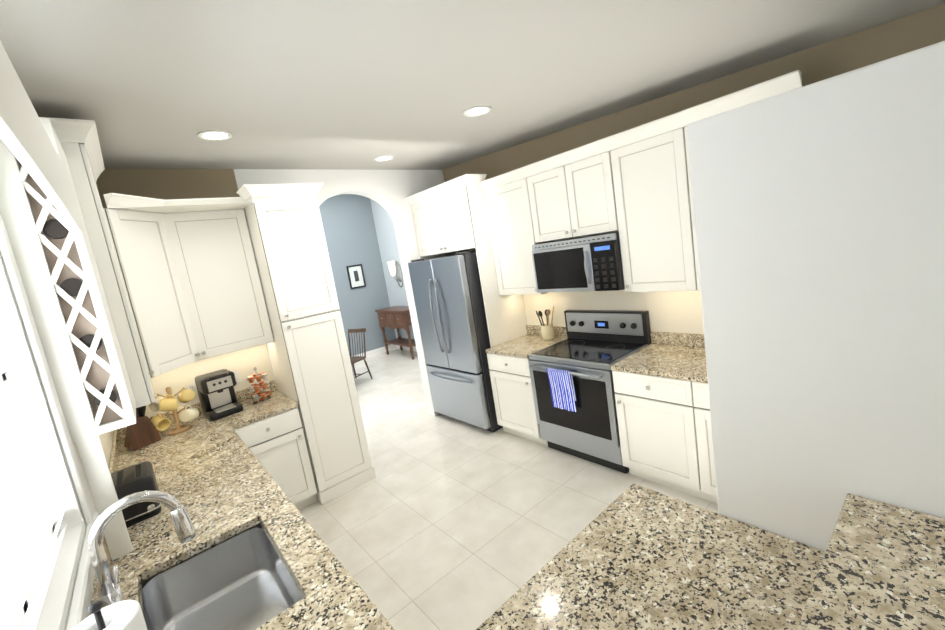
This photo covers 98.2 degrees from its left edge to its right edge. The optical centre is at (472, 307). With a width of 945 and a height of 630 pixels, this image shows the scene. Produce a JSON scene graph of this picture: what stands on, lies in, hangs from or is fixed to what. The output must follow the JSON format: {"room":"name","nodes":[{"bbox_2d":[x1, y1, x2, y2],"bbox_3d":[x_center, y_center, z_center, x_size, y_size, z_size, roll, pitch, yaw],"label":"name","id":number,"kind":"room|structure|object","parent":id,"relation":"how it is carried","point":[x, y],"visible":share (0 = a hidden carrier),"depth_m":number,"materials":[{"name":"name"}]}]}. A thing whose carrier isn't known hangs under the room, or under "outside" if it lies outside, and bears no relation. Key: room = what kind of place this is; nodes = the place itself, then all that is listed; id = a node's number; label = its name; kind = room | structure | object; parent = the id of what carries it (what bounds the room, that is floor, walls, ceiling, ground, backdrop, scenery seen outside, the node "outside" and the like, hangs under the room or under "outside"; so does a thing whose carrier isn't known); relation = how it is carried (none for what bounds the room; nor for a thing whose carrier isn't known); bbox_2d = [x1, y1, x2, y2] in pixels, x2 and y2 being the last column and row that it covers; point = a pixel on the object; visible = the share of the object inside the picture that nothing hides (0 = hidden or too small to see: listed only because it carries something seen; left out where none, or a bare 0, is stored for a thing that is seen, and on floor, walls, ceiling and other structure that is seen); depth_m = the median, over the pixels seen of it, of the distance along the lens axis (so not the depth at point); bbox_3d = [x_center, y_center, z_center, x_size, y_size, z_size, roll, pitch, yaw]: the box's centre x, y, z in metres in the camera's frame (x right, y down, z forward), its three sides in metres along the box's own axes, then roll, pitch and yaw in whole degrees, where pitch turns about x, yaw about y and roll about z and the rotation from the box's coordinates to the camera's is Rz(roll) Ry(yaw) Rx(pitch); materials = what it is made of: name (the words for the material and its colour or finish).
{"room":"kitchen","nodes":[
{"label":"kitchen","id":0,"kind":"room"},
{"bbox_2d":[0,253,113,629],"bbox_3d":[-0.391,0.443,0.018,0.150,3.050,7.680,-15,10,-39],"label":"wall","id":1,"kind":"structure","parent":0,"point":[106,438],"depth_m":1.67,"materials":[{"name":"white paint"}]},
{"bbox_2d":[0,212,98,629],"bbox_3d":[-1.232,0.229,0.988,0.179,1.405,1.244,-15,10,-39],"label":"window","id":2,"kind":"structure","parent":1,"relation":"in","point":[42,525],"depth_m":1.36,"materials":[{"name":"white"}]},
{"bbox_2d":[0,113,167,428],"bbox_3d":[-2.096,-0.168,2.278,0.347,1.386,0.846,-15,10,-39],"label":"upper cabinet","id":3,"kind":"object","parent":1,"relation":"attached to","point":[129,297],"depth_m":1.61,"materials":[{"name":"white wood"}]},
{"bbox_2d":[96,169,272,417],"bbox_3d":[-2.477,0.025,3.369,1.360,3.600,0.151,-15,10,-39],"label":"wall","id":4,"kind":"structure","parent":0,"point":[165,184],"depth_m":3.38,"materials":[{"name":"white paint"}]},
{"bbox_2d":[120,194,215,370],"bbox_3d":[-2.405,-0.129,2.914,0.658,1.204,0.635,-15,10,-39],"label":"upper cabinet","id":5,"kind":"object","parent":4,"relation":"attached to","point":[156,228],"depth_m":2.97,"materials":[{"name":"white wood"}]},
{"bbox_2d":[186,382,197,394],"bbox_3d":[-2.325,0.681,3.396,0.070,0.114,0.009,-15,10,-39],"label":"electrical outlet","id":6,"kind":"object","parent":4,"relation":"attached to","point":[191,386],"visible":0.54,"depth_m":3.40,"materials":[{"name":"white plastic"}]},
{"bbox_2d":[180,205,273,355],"bbox_3d":[-2.091,-0.196,3.339,0.594,1.121,0.381,-15,10,-39],"label":"upper cabinet","id":7,"kind":"object","parent":4,"relation":"attached to","point":[219,241],"depth_m":3.27,"materials":[{"name":"white wood"}]},
{"bbox_2d":[233,370,241,383],"bbox_3d":[-2.080,0.614,3.599,0.070,0.114,0.009,-15,10,-39],"label":"electrical outlet","id":8,"kind":"object","parent":4,"relation":"attached to","point":[237,376],"visible":0.54,"depth_m":3.61,"materials":[{"name":"white plastic"}]},
{"bbox_2d":[234,169,455,415],"bbox_3d":[-1.502,-0.244,4.178,3.650,3.600,0.150,-15,10,-39],"label":"wall","id":9,"kind":"structure","parent":0,"point":[389,191],"depth_m":4.59,"materials":[{"name":"white paint"}]},
{"bbox_2d":[319,194,395,355],"bbox_3d":[-3.611,-0.404,7.715,5.250,3.600,0.150,-15,10,-39],"label":"wall","id":10,"kind":"structure","parent":0,"point":[348,223],"depth_m":8.60,"materials":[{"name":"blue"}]},
{"bbox_2d":[346,264,365,288],"bbox_3d":[-2.433,-0.651,8.574,0.340,0.480,0.025,-15,10,-39],"label":"picture frame","id":11,"kind":"object","parent":10,"relation":"attached to","point":[356,276],"visible":0.94,"depth_m":8.57,"materials":[{"name":"black plastic"}]},
{"bbox_2d":[351,344,396,357],"bbox_3d":[-3.419,1.330,7.780,4.600,0.130,0.015,-15,10,-39],"label":"baseboard","id":12,"kind":"structure","parent":10,"relation":"attached to","point":[377,351],"depth_m":8.91,"materials":[{"name":"white wood"}]},
{"bbox_2d":[370,199,414,338],"bbox_3d":[-0.654,-0.849,7.521,0.150,3.600,3.920,-15,10,-39],"label":"wall","id":13,"kind":"structure","parent":0,"point":[387,243],"depth_m":8.63,"materials":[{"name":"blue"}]},
{"bbox_2d":[387,261,402,286],"bbox_3d":[-1.604,-0.682,8.437,0.205,0.560,0.260,-15,10,-39],"label":"sconce","id":14,"kind":"object","parent":13,"relation":"attached to","point":[392,267],"visible":1,"depth_m":8.37,"materials":[{"name":"silver metal"}]},
{"bbox_2d":[397,345,416,351],"bbox_3d":[-0.439,0.866,7.700,0.015,0.130,3.900,-15,10,-39],"label":"baseboard","id":15,"kind":"structure","parent":13,"relation":"attached to","point":[398,347],"depth_m":8.87,"materials":[{"name":"white wood"}]},
{"bbox_2d":[0,0,944,169],"bbox_3d":[1.342,-1.272,1.442,5.550,0.501,7.980,-15,10,-39],"label":"ceiling","id":16,"kind":"structure","parent":0,"point":[298,84],"depth_m":1.93,"materials":[{"name":"grey paint"}]},
{"bbox_2d":[197,130,231,140],"bbox_3d":[-1.610,-1.075,2.562,0.190,0.007,0.190,-15,10,-39],"label":"recessed light","id":17,"kind":"object","parent":16,"relation":"in","point":[213,135],"visible":1,"depth_m":2.56,"materials":[{"name":"white"}]},
{"bbox_2d":[374,155,393,160],"bbox_3d":[-0.840,-1.411,3.876,0.190,0.007,0.190,-15,10,-39],"label":"recessed light","id":18,"kind":"object","parent":16,"relation":"in","point":[384,158],"visible":1,"depth_m":3.87,"materials":[{"name":"white"}]},
{"bbox_2d":[463,105,490,116],"bbox_3d":[0.033,-1.308,2.732,0.190,0.007,0.190,-15,10,-39],"label":"recessed light","id":19,"kind":"object","parent":16,"relation":"in","point":[475,111],"visible":1,"depth_m":2.73,"materials":[{"name":"white"}]},
{"bbox_2d":[299,349,717,629],"bbox_3d":[0.426,1.422,3.445,5.550,0.060,12.200,-15,10,-39],"label":"floor","id":20,"kind":"structure","parent":0,"point":[440,522],"depth_m":3.08,"materials":[{"name":"tile"}]},
{"bbox_2d":[261,380,301,423],"bbox_3d":[-1.727,1.214,3.482,0.452,1.008,0.645,-15,10,-39],"label":"base cabinet","id":21,"kind":"object","parent":20,"relation":"on","point":[289,405],"depth_m":3.40,"materials":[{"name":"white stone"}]},
{"bbox_2d":[246,367,272,403],"bbox_3d":[-1.847,0.657,3.541,0.170,0.298,0.170,-15,10,-39],"label":"carousel","id":22,"kind":"object","parent":21,"relation":"on","point":[258,396],"visible":1,"depth_m":3.51,"materials":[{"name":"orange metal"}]},
{"bbox_2d":[236,183,375,504],"bbox_3d":[-1.473,0.321,3.642,0.600,2.633,0.712,-15,10,-39],"label":"pantry","id":23,"kind":"object","parent":20,"relation":"on","point":[308,352],"visible":1,"depth_m":3.39,"materials":[{"name":"white wood"}]},
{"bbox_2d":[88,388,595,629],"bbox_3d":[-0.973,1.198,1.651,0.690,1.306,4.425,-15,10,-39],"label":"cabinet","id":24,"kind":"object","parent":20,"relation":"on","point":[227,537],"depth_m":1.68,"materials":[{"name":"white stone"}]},
{"bbox_2d":[72,600,146,629],"bbox_3d":[-0.804,0.825,0.925,0.148,0.360,0.148,-15,10,-39],"label":"paper towel holder","id":25,"kind":"object","parent":24,"relation":"on","point":[124,615],"visible":1,"depth_m":0.92,"materials":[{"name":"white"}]},
{"bbox_2d":[111,461,160,526],"bbox_3d":[-1.633,0.896,1.979,0.172,0.192,0.313,-15,10,-39],"label":"toaster","id":26,"kind":"object","parent":24,"relation":"on","point":[135,478],"visible":0.56,"depth_m":1.90,"materials":[{"name":"black plastic"}]},
{"bbox_2d":[88,490,195,629],"bbox_3d":[-1.080,0.792,1.350,0.275,0.396,0.115,-15,10,-39],"label":"faucet","id":27,"kind":"object","parent":24,"relation":"on","point":[110,593],"depth_m":1.28,"materials":[{"name":"silver metal"}]},
{"bbox_2d":[124,405,160,450],"bbox_3d":[-2.361,0.812,2.882,0.100,0.335,0.180,-4,9,31],"label":"knife block","id":28,"kind":"object","parent":24,"relation":"on","point":[142,432],"visible":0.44,"depth_m":2.86,"materials":[{"name":"brown wood"}]},
{"bbox_2d":[148,387,198,434],"bbox_3d":[-2.241,0.761,3.072,0.305,0.345,0.306,-15,10,-39],"label":"mug tree","id":29,"kind":"object","parent":24,"relation":"on","point":[177,413],"visible":0.94,"depth_m":3.04,"materials":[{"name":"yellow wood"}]},
{"bbox_2d":[148,393,169,411],"bbox_3d":[-2.352,0.706,3.068,0.128,0.129,0.129,-15,10,-39],"label":"mug","id":30,"kind":"object","parent":29,"relation":"on","point":[154,406],"depth_m":3.05,"materials":[{"name":"beige ceramic"}]},
{"bbox_2d":[150,413,170,430],"bbox_3d":[-2.285,0.833,2.996,0.114,0.129,0.122,-15,10,-39],"label":"mug","id":31,"kind":"object","parent":29,"relation":"on","point":[161,423],"depth_m":3.00,"materials":[{"name":"yellow ceramic"}]},
{"bbox_2d":[159,394,178,411],"bbox_3d":[-2.205,0.696,2.972,0.119,0.129,0.108,-15,10,-39],"label":"mug","id":32,"kind":"object","parent":29,"relation":"on","point":[166,404],"depth_m":2.95,"materials":[{"name":"yellow ceramic"}]},
{"bbox_2d":[177,387,195,402],"bbox_3d":[-2.198,0.671,3.145,0.113,0.129,0.122,-15,10,-39],"label":"mug","id":33,"kind":"object","parent":29,"relation":"on","point":[185,396],"depth_m":3.12,"materials":[{"name":"yellow ceramic"}]},
{"bbox_2d":[178,404,198,422],"bbox_3d":[-2.132,0.798,3.075,0.128,0.129,0.129,-15,10,-39],"label":"mug","id":34,"kind":"object","parent":29,"relation":"on","point":[186,415],"depth_m":3.04,"materials":[{"name":"beige ceramic"}]},
{"bbox_2d":[195,369,243,420],"bbox_3d":[-2.072,0.690,3.343,0.240,0.357,0.316,-16,11,-43],"label":"coffee maker","id":35,"kind":"object","parent":24,"relation":"on","point":[217,394],"visible":1,"depth_m":3.29,"materials":[{"name":"black plastic"}]},
{"bbox_2d":[128,516,322,629],"bbox_3d":[-0.866,1.094,1.434,0.480,0.210,0.700,-15,10,-39],"label":"sink","id":36,"kind":"object","parent":24,"relation":"in","point":[240,580],"depth_m":1.64,"materials":[{"name":"silver metal"}]},
{"bbox_2d":[348,328,372,384],"bbox_3d":[-2.045,0.843,6.931,0.426,0.890,0.483,-4,9,31],"label":"dining chair","id":37,"kind":"object","parent":20,"relation":"on","point":[354,359],"visible":0.77,"depth_m":7.00,"materials":[{"name":"brown wood"}]},
{"bbox_2d":[375,306,415,359],"bbox_3d":[-1.442,0.495,8.385,0.458,0.980,1.160,-15,10,-39],"label":"sideboard","id":38,"kind":"object","parent":20,"relation":"on","point":[395,317],"visible":0.75,"depth_m":8.22,"materials":[{"name":"brown wood"}]},
{"bbox_2d":[408,251,502,431],"bbox_3d":[-0.053,0.332,4.637,0.787,1.895,0.940,-15,10,-39],"label":"fridge","id":39,"kind":"object","parent":20,"relation":"on","point":[449,305],"visible":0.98,"depth_m":4.27,"materials":[{"name":"grey metal"}]},
{"bbox_2d":[487,353,547,445],"bbox_3d":[0.623,0.817,4.131,0.640,0.874,0.567,-15,10,-39],"label":"base cabinet","id":40,"kind":"object","parent":20,"relation":"on","point":[510,378],"depth_m":3.92,"materials":[{"name":"white wood"}]},
{"bbox_2d":[485,333,566,356],"bbox_3d":[0.551,0.371,4.068,0.642,0.035,0.567,-15,10,-39],"label":"countertop","id":41,"kind":"structure","parent":40,"relation":"on","point":[532,342],"depth_m":4.01,"materials":[{"name":"beige stone"}]},
{"bbox_2d":[536,306,553,339],"bbox_3d":[0.741,0.155,4.081,0.172,0.324,0.174,-15,10,-39],"label":"utensil crock","id":42,"kind":"object","parent":41,"relation":"on","point":[547,330],"visible":1,"depth_m":4.05,"materials":[{"name":"beige ceramic"}]},
{"bbox_2d":[528,310,651,473],"bbox_3d":[1.011,0.678,3.548,0.726,1.185,0.820,-15,10,-39],"label":"range","id":43,"kind":"object","parent":20,"relation":"on","point":[571,375],"visible":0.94,"depth_m":3.40,"materials":[{"name":"grey metal"}]},
{"bbox_2d":[546,367,576,412],"bbox_3d":[0.729,0.669,3.346,0.054,0.352,0.232,-15,10,-39],"label":"towel","id":44,"kind":"object","parent":43,"relation":"hanging from","point":[562,381],"depth_m":3.32,"materials":[{"name":"blue fabric"}]},
{"bbox_2d":[611,369,688,493],"bbox_3d":[1.530,0.825,3.038,0.640,0.874,0.625,-15,10,-39],"label":"base cabinet","id":45,"kind":"object","parent":20,"relation":"on","point":[660,383],"depth_m":2.89,"materials":[{"name":"white wood"}]},
{"bbox_2d":[611,345,707,380],"bbox_3d":[1.616,0.381,2.786,0.642,0.035,1.117,-15,10,-39],"label":"countertop","id":46,"kind":"structure","parent":45,"relation":"on","point":[689,361],"depth_m":2.92,"materials":[{"name":"beige stone"}]},
{"bbox_2d":[677,377,717,503],"bbox_3d":[1.845,0.828,2.659,0.640,0.874,0.623,-15,10,-39],"label":"base cabinet","id":47,"kind":"object","parent":20,"relation":"on","point":[693,396],"depth_m":2.64,"materials":[{"name":"white wood"}]},
{"bbox_2d":[528,483,944,629],"bbox_3d":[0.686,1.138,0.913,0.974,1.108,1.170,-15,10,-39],"label":"countertop","id":48,"kind":"structure","parent":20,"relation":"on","point":[650,560],"depth_m":1.08,"materials":[{"name":"white stone"}]},
{"bbox_2d":[443,3,944,333],"bbox_3d":[1.530,-0.323,3.295,0.150,3.050,5.080,-15,10,-39],"label":"wall","id":49,"kind":"structure","parent":0,"point":[676,311],"depth_m":3.11,"materials":[{"name":"beige paint"}]},
{"bbox_2d":[409,174,508,256],"bbox_3d":[-0.138,-0.980,4.528,0.547,0.689,1.037,-15,10,-39],"label":"upper cabinet","id":50,"kind":"object","parent":49,"relation":"attached to","point":[455,220],"depth_m":4.17,"materials":[{"name":"white wood"}]},
{"bbox_2d":[485,174,547,297],"bbox_3d":[0.525,-0.672,3.994,0.342,1.056,0.636,-15,10,-39],"label":"upper cabinet","id":51,"kind":"object","parent":49,"relation":"attached to","point":[511,208],"depth_m":3.90,"materials":[{"name":"white wood"}]},
{"bbox_2d":[533,150,616,241],"bbox_3d":[0.911,-0.899,3.452,0.342,0.584,0.821,-15,10,-39],"label":"upper cabinet","id":52,"kind":"object","parent":49,"relation":"attached to","point":[576,199],"depth_m":3.28,"materials":[{"name":"white wood"}]},
{"bbox_2d":[532,232,624,292],"bbox_3d":[0.950,-0.378,3.489,0.453,0.435,0.814,-15,10,-39],"label":"microwave","id":53,"kind":"object","parent":52,"relation":"attached to","point":[588,263],"visible":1,"depth_m":3.31,"materials":[{"name":"grey metal"}]},
{"bbox_2d":[526,325,704,348],"bbox_3d":[1.395,0.246,3.505,0.021,0.099,2.509,-15,10,-39],"label":"backsplash","id":54,"kind":"structure","parent":49,"relation":"attached to","point":[656,338],"depth_m":3.29,"materials":[{"name":"beige stone"}]},
{"bbox_2d":[609,130,684,291],"bbox_3d":[1.376,-0.664,2.968,0.342,1.056,0.654,-15,10,-39],"label":"upper cabinet","id":55,"kind":"object","parent":49,"relation":"attached to","point":[637,195],"depth_m":2.88,"materials":[{"name":"white wood"}]},
{"bbox_2d":[669,86,801,290],"bbox_3d":[1.713,-0.661,2.562,0.342,1.056,0.664,-15,10,-39],"label":"upper cabinet","id":56,"kind":"object","parent":49,"relation":"attached to","point":[678,139],"depth_m":2.68,"materials":[{"name":"white wood"}]},
{"bbox_2d":[687,41,944,551],"bbox_3d":[1.981,0.330,1.354,1.858,2.165,1.510,-15,10,-39],"label":"wall block","id":57,"kind":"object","parent":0,"point":[819,211],"visible":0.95,"depth_m":1.05,"materials":[{"name":"white paint"}]}
]}

